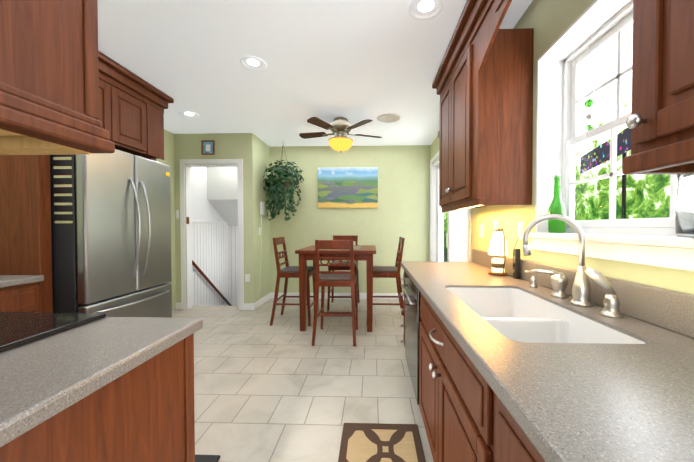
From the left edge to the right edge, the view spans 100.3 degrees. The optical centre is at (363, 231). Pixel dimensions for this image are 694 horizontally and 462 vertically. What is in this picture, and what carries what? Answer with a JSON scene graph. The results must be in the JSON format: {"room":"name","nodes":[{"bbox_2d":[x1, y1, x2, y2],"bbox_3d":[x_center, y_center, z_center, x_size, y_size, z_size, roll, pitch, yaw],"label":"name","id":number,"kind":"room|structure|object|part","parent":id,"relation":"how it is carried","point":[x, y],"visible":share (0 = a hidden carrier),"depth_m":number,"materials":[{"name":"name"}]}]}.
{"room":"kitchen","nodes":[
{"label":"kitchen","id":0,"kind":"room"},
{"bbox_2d":[156,129,175,310],"bbox_3d":[-2.962,-0.114,2.251,0.200,2.600,8.000,0,1,2],"label":"wall","id":1,"kind":"structure","parent":0,"point":[168,148],"depth_m":4.23,"materials":[{"name":"paint"}]},
{"bbox_2d":[99,67,167,160],"bbox_3d":[-2.477,-1.019,2.503,0.747,0.540,1.076,0,1,2],"label":"upper cabinet","id":2,"kind":"object","parent":1,"relation":"attached to","point":[132,106],"depth_m":2.62,"materials":[{"name":"brown wood"}]},
{"bbox_2d":[191,167,237,305],"bbox_3d":[-2.248,0.988,5.130,1.054,4.900,1.439,0,1,2],"label":"wall","id":3,"kind":"structure","parent":0,"point":[214,193],"depth_m":5.00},
{"bbox_2d":[192,260,231,305],"bbox_3d":[-2.657,0.959,5.084,0.075,1.104,1.303,0,1,2],"label":"handrail","id":4,"kind":"object","parent":3,"relation":"attached to","point":[199,270],"visible":0.79,"depth_m":4.95,"materials":[{"name":"brown wood"}]},
{"bbox_2d":[174,133,256,302],"bbox_3d":[-2.213,-0.149,4.329,1.170,2.600,0.120,0,1,2],"label":"wall","id":5,"kind":"structure","parent":0,"point":[231,146],"depth_m":4.26,"materials":[{"name":"green paint"}]},
{"bbox_2d":[201,140,214,154],"bbox_3d":[-2.285,-1.238,4.240,0.190,0.210,0.020,0,1,2],"label":"picture frame","id":6,"kind":"object","parent":5,"relation":"attached to","point":[207,147],"visible":0.98,"depth_m":4.24,"materials":[{"name":"brown wood"}]},
{"bbox_2d":[180,159,243,309],"bbox_3d":[-2.238,0.041,4.324,0.940,2.220,0.140,0,1,2],"label":"trim","id":7,"kind":"structure","parent":5,"relation":"attached to","point":[186,165],"depth_m":4.26,"materials":[{"name":"white wood"}]},
{"bbox_2d":[245,274,249,281],"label":"outlet","id":8,"kind":"object","parent":5,"relation":"attached to","point":[247,276],"depth_m":4.26,"materials":[{"name":"white plastic"}]},
{"bbox_2d":[176,292,403,309],"bbox_3d":[-0.840,1.097,4.594,3.894,0.100,0.721,0,1,2],"label":"baseboard","id":9,"kind":"structure","parent":5,"relation":"attached to","point":[255,305],"depth_m":4.91,"materials":[{"name":"white wood"}]},
{"bbox_2d":[256,136,269,300],"bbox_3d":[-1.677,-0.154,4.667,0.120,2.600,0.590,0,1,2],"label":"wall","id":10,"kind":"structure","parent":0,"point":[262,162],"depth_m":4.62,"materials":[{"name":"green paint"}]},
{"bbox_2d":[259,202,264,249],"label":"telephone","id":11,"kind":"object","parent":10,"relation":"attached to","point":[262,204],"depth_m":4.55,"materials":[{"name":"white plastic"}]},
{"bbox_2d":[172,298,433,461],"bbox_3d":[-0.929,1.245,1.686,4.300,0.100,6.950,0,1,2],"label":"floor","id":12,"kind":"structure","parent":0,"point":[281,389],"depth_m":2.31,"materials":[{"name":"tile"}]},
{"bbox_2d":[0,279,47,311],"bbox_3d":[-2.544,0.768,1.655,0.667,0.854,0.683,0,1,2],"label":"base cabinet","id":13,"kind":"object","parent":12,"relation":"on","point":[29,297],"depth_m":1.89,"materials":[{"name":"brown wood"}]},
{"bbox_2d":[0,275,43,286],"bbox_3d":[-2.554,0.329,1.067,0.682,0.039,1.845,0,1,2],"label":"countertop","id":14,"kind":"structure","parent":13,"relation":"on","point":[5,280],"depth_m":1.88,"materials":[{"name":"grey stone"}]},
{"bbox_2d":[0,336,194,461],"bbox_3d":[-1.098,0.785,0.663,0.966,0.854,0.770,0,1,2],"label":"base cabinet","id":15,"kind":"object","parent":12,"relation":"on","point":[148,415],"depth_m":0.77,"materials":[{"name":"brown wood"}]},
{"bbox_2d":[0,316,202,451],"bbox_3d":[-1.115,0.349,-0.064,0.995,0.039,2.270,0,1,2],"label":"countertop","id":16,"kind":"structure","parent":15,"relation":"on","point":[41,381],"depth_m":0.71,"materials":[{"name":"grey stone"}]},
{"bbox_3d":[-1.227,0.308,0.671,0.565,0.017,0.775,0,1,2],"label":"cooktop glass","id":17,"kind":"part","parent":16,"relation":"part of","materials":[{"name":"black glass"}]},
{"bbox_2d":[0,312,105,351],"bbox_3d":[-1.228,0.308,0.671,0.565,0.016,0.775,0,1,2],"label":"cooktop","id":18,"kind":"object","parent":16,"relation":"in","point":[17,329],"depth_m":0.92,"materials":[{"name":"black glass"}]},
{"bbox_2d":[50,149,171,317],"bbox_3d":[-2.354,0.256,2.518,0.940,1.850,0.890,0,1,2],"label":"fridge","id":19,"kind":"object","parent":12,"relation":"on","point":[111,232],"visible":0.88,"depth_m":2.26,"materials":[{"name":"silver metal"}]},
{"bbox_2d":[195,454,219,461],"bbox_3d":[-1.102,1.192,1.340,0.675,0.018,0.410,0,1,2],"label":"mat","id":20,"kind":"object","parent":12,"relation":"on","point":[207,458],"visible":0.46,"depth_m":1.51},
{"bbox_2d":[270,237,315,325],"bbox_3d":[-0.909,0.615,3.801,0.508,1.090,0.459,0,1,2],"label":"chair","id":21,"kind":"object","parent":12,"relation":"on","point":[287,272],"visible":0.98,"depth_m":3.61,"materials":[{"name":"brown wood"}]},
{"bbox_2d":[312,240,357,345],"bbox_3d":[-0.301,0.625,3.217,0.459,1.090,0.508,0,1,2],"label":"chair","id":22,"kind":"object","parent":12,"relation":"on","point":[324,279],"visible":1,"depth_m":3.03,"materials":[{"name":"brown wood"}]},
{"bbox_2d":[295,245,375,331],"bbox_3d":[-0.314,0.681,3.804,0.940,0.958,0.940,0,1,2],"label":"dining table","id":23,"kind":"object","parent":12,"relation":"on","point":[364,252],"visible":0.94,"depth_m":3.37,"materials":[{"name":"brown wood"}]},
{"bbox_2d":[327,235,359,310],"bbox_3d":[-0.304,0.604,4.448,0.458,1.090,0.508,0,1,2],"label":"chair","id":24,"kind":"object","parent":12,"relation":"on","point":[344,237],"visible":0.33,"depth_m":4.40,"materials":[{"name":"brown wood"}]},
{"bbox_2d":[338,423,425,461],"bbox_3d":[0.083,1.198,1.159,0.455,0.012,1.260,0,1,2],"label":"rug","id":25,"kind":"object","parent":12,"relation":"on","point":[370,442],"visible":0.95,"depth_m":1.62,"materials":[{"name":"beige fabric"}]},
{"bbox_2d":[366,237,404,325],"bbox_3d":[0.292,0.615,3.804,0.508,1.090,0.459,0,1,2],"label":"chair","id":26,"kind":"object","parent":12,"relation":"on","point":[386,271],"visible":0.85,"depth_m":3.61,"materials":[{"name":"brown wood"}]},
{"bbox_2d":[400,275,403,342],"bbox_3d":[0.702,0.752,2.601,0.689,0.855,0.245,0,1,2],"label":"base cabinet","id":27,"kind":"object","parent":12,"relation":"on","point":[402,278],"depth_m":2.60,"materials":[{"name":"brown wood"}]},
{"bbox_2d":[404,274,439,441],"bbox_3d":[0.686,0.761,2.071,0.689,0.855,0.815,0,1,2],"label":"base cabinet","id":28,"kind":"object","parent":12,"relation":"on","point":[420,325],"depth_m":1.68,"materials":[{"name":"brown wood"}]},
{"bbox_2d":[401,272,421,404],"bbox_3d":[0.336,0.708,2.136,0.069,0.730,0.685,0,1,2],"label":"dishwasher","id":29,"kind":"object","parent":28,"relation":"in","point":[412,293],"depth_m":1.97,"materials":[{"name":"silver metal"}]},
{"bbox_2d":[401,262,693,461],"bbox_3d":[0.638,0.336,0.697,0.701,0.039,4.100,0,1,2],"label":"countertop","id":30,"kind":"structure","parent":28,"relation":"on","point":[570,401],"depth_m":0.63,"materials":[{"name":"grey stone"}]},
{"bbox_2d":[488,228,520,278],"bbox_3d":[0.941,0.134,1.940,0.159,0.321,0.240,0,1,2],"label":"candle lamp","id":31,"kind":"object","parent":30,"relation":"on","point":[498,245],"visible":1,"depth_m":1.95,"materials":[{"name":"white glass"}]},
{"bbox_2d":[524,270,539,285],"bbox_3d":[0.923,0.256,1.593,0.068,0.090,0.044,0,1,2],"label":"soap dispenser","id":32,"kind":"object","parent":30,"relation":"on","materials":[{"name":"silver metal"}]},
{"bbox_2d":[440,286,643,369],"bbox_3d":[0.637,0.435,1.224,0.433,0.230,0.834,0,1,2],"label":"sink","id":33,"kind":"object","parent":30,"relation":"in","point":[518,315],"depth_m":1.21,"materials":[{"name":"white ceramic"}]},
{"bbox_2d":[520,214,631,317],"bbox_3d":[0.845,0.115,1.230,0.237,0.385,0.382,0,1,2],"label":"faucet","id":34,"kind":"object","parent":30,"relation":"on","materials":[{"name":"silver metal"}]},
{"bbox_2d":[436,330,467,461],"bbox_3d":[0.639,0.893,1.232,0.460,0.620,0.870,0,1,2],"label":"base cabinet","id":35,"kind":"object","parent":12,"relation":"on","point":[451,376],"depth_m":1.07,"materials":[{"name":"brown wood"}]},
{"bbox_2d":[468,366,539,461],"bbox_3d":[0.642,0.787,0.509,0.681,0.855,0.570,0,1,2],"label":"base cabinet","id":36,"kind":"object","parent":12,"relation":"on","point":[491,438],"depth_m":0.74,"materials":[{"name":"brown wood"}]},
{"bbox_2d":[98,0,532,146],"bbox_3d":[-0.913,-1.488,2.165,4.300,0.150,8.000,0,1,2],"label":"ceiling","id":37,"kind":"structure","parent":0,"point":[353,62],"depth_m":2.39,"materials":[{"name":"white paint"}]},
{"bbox_2d":[0,0,114,154],"bbox_3d":[-1.121,-0.770,-0.257,0.989,1.199,1.922,0,1,2],"label":"upper cabinet","id":38,"kind":"object","parent":37,"relation":"attached to","point":[49,84],"visible":1,"depth_m":0.59,"materials":[{"name":"brown wood"}]},
{"bbox_2d":[179,111,199,117],"bbox_3d":[-2.122,-1.429,3.524,0.214,0.011,0.214,0,1,2],"label":"recessed light","id":39,"kind":"object","parent":37,"relation":"in","point":[189,114],"visible":1,"depth_m":3.53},
{"bbox_2d":[240,56,266,70],"bbox_3d":[-0.925,-1.411,2.427,0.214,0.011,0.214,0,1,2],"label":"recessed light","id":40,"kind":"object","parent":37,"relation":"in","point":[246,61],"visible":1,"depth_m":2.43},
{"bbox_2d":[263,144,303,220],"bbox_3d":[-1.273,-0.807,4.590,0.651,1.286,0.555,0,1,2],"label":"hanging plant","id":41,"kind":"object","parent":37,"relation":"hanging from","point":[282,181],"visible":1,"depth_m":4.44,"materials":[{"name":"green plant"}]},
{"bbox_2d":[299,117,381,154],"bbox_3d":[-0.307,-1.142,3.737,1.100,0.588,1.078,0,1,2],"label":"ceiling fan","id":42,"kind":"object","parent":37,"relation":"hanging from","point":[340,140],"visible":1,"depth_m":3.60,"materials":[{"name":"brown wood"}]},
{"bbox_2d":[377,113,400,122],"bbox_3d":[0.313,-1.426,3.650,0.300,0.022,0.300,0,1,2],"label":"ceiling vent","id":43,"kind":"object","parent":37,"relation":"in","point":[388,118],"visible":1,"depth_m":3.62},
{"bbox_2d":[409,0,443,19],"bbox_3d":[0.387,-1.400,1.807,0.214,0.011,0.214,0,1,2],"label":"recessed light","id":44,"kind":"object","parent":37,"relation":"in","point":[425,6],"visible":1,"depth_m":1.82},
{"bbox_2d":[270,145,430,292],"bbox_3d":[-0.301,-0.160,5.020,2.850,2.600,0.200,0,1,2],"label":"wall","id":45,"kind":"structure","parent":0,"point":[402,210],"depth_m":4.91,"materials":[{"name":"paint"}]},
{"bbox_2d":[318,167,377,207],"bbox_3d":[-0.272,-0.748,4.892,1.015,0.680,0.029,0,1,2],"label":"painting","id":46,"kind":"object","parent":45,"relation":"attached to","point":[347,187],"visible":0.94,"depth_m":4.88},
{"bbox_2d":[431,0,693,294],"bbox_3d":[1.120,-0.103,1.601,0.200,2.600,6.950,0,1,2],"label":"wall","id":47,"kind":"structure","parent":0,"point":[550,22],"depth_m":1.65,"materials":[{"name":"yellow paint"}]},
{"bbox_2d":[430,151,470,261],"bbox_3d":[1.159,-0.006,3.837,0.178,2.330,2.000,0,1,2],"label":"door frame","id":48,"kind":"structure","parent":47,"relation":"attached to","point":[458,240],"depth_m":3.82,"materials":[{"name":"white wood"}]},
{"bbox_2d":[432,0,511,98],"bbox_3d":[0.789,-1.172,0.695,0.402,0.427,4.155,0,1,2],"label":"crown molding","id":49,"kind":"structure","parent":47,"relation":"attached to","point":[485,18],"depth_m":1.76,"materials":[{"name":"brown wood"}]},
{"bbox_2d":[479,224,483,237],"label":"outlet","id":50,"kind":"object","parent":47,"relation":"attached to","point":[481,229],"depth_m":2.56,"materials":[{"name":"white plastic"}]},
{"bbox_2d":[439,28,533,212],"bbox_3d":[0.846,-0.704,2.229,0.382,1.060,0.950,0,1,2],"label":"upper cabinet","id":51,"kind":"object","parent":47,"relation":"attached to","point":[485,136],"visible":1,"depth_m":1.76,"materials":[{"name":"brown wood"}]},
{"bbox_2d":[494,220,497,230],"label":"outlet","id":52,"kind":"object","parent":47,"relation":"attached to","point":[495,221],"depth_m":2.27,"materials":[{"name":"white plastic"}]},
{"bbox_2d":[518,222,523,239],"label":"outlet","id":53,"kind":"object","parent":47,"relation":"attached to","point":[520,224],"depth_m":1.88,"materials":[{"name":"white plastic"}]},
{"bbox_2d":[472,250,693,337],"bbox_3d":[0.974,0.254,0.685,0.028,0.125,4.100,0,1,2],"label":"backsplash","id":54,"kind":"structure","parent":47,"relation":"attached to","point":[670,309],"depth_m":0.96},
{"bbox_2d":[529,0,693,271],"bbox_3d":[1.086,-0.447,1.216,0.245,1.120,1.060,0,1,2],"label":"window","id":55,"kind":"structure","parent":47,"relation":"in","point":[595,26],"depth_m":1.44,"materials":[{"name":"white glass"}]},
{"bbox_2d":[548,173,565,232],"bbox_3d":[1.086,-0.163,1.626,0.084,0.337,0.084,0,1,2],"label":"bottle","id":56,"kind":"object","parent":55,"relation":"on","point":[557,206],"visible":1,"depth_m":1.60,"materials":[{"name":"green glass"}]},
{"bbox_2d":[584,72,593,136],"bbox_3d":[1.105,-0.730,1.417,0.040,0.520,0.049,0,1,2],"label":"suncatcher","id":57,"kind":"object","parent":55,"relation":"hanging from","point":[588,103],"visible":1,"depth_m":1.41,"materials":[{"name":"green glass"}]},
{"bbox_2d":[675,174,693,237],"bbox_3d":[1.049,-0.096,0.917,0.090,0.225,0.090,0,1,2],"label":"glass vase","id":58,"kind":"object","parent":55,"relation":"on","point":[684,214],"visible":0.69,"depth_m":0.91,"materials":[{"name":"clear glass"}]},
{"bbox_2d":[623,0,693,163],"bbox_3d":[0.808,-0.694,0.431,0.347,1.020,0.548,0,1,2],"label":"upper cabinet","id":59,"kind":"object","parent":47,"relation":"attached to","point":[660,122],"depth_m":0.63,"materials":[{"name":"brown wood"}]},
{"label":"outside","id":60,"kind":"structure","parent":0,"visible":0},
{"bbox_2d":[444,251,446,261],"bbox_3d":[2.964,1.170,10.396,2.950,0.001,27.000,0,1,2],"label":"ground","id":61,"kind":"structure","parent":60,"point":[445,256],"depth_m":13.24,"materials":[{"name":"green plant"}]},
{"bbox_2d":[580,128,630,218],"bbox_3d":[3.028,0.015,3.470,0.800,2.500,1.800,0,1,2],"label":"umbrella","id":62,"kind":"object","parent":61,"relation":"on","point":[624,139],"depth_m":3.44,"materials":[{"name":"fabric"}]},
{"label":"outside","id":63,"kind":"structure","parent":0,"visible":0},
{"bbox_2d":[444,24,669,250],"bbox_3d":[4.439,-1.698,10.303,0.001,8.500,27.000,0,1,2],"label":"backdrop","id":64,"kind":"structure","parent":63,"point":[583,196],"depth_m":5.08,"materials":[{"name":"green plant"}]}
]}

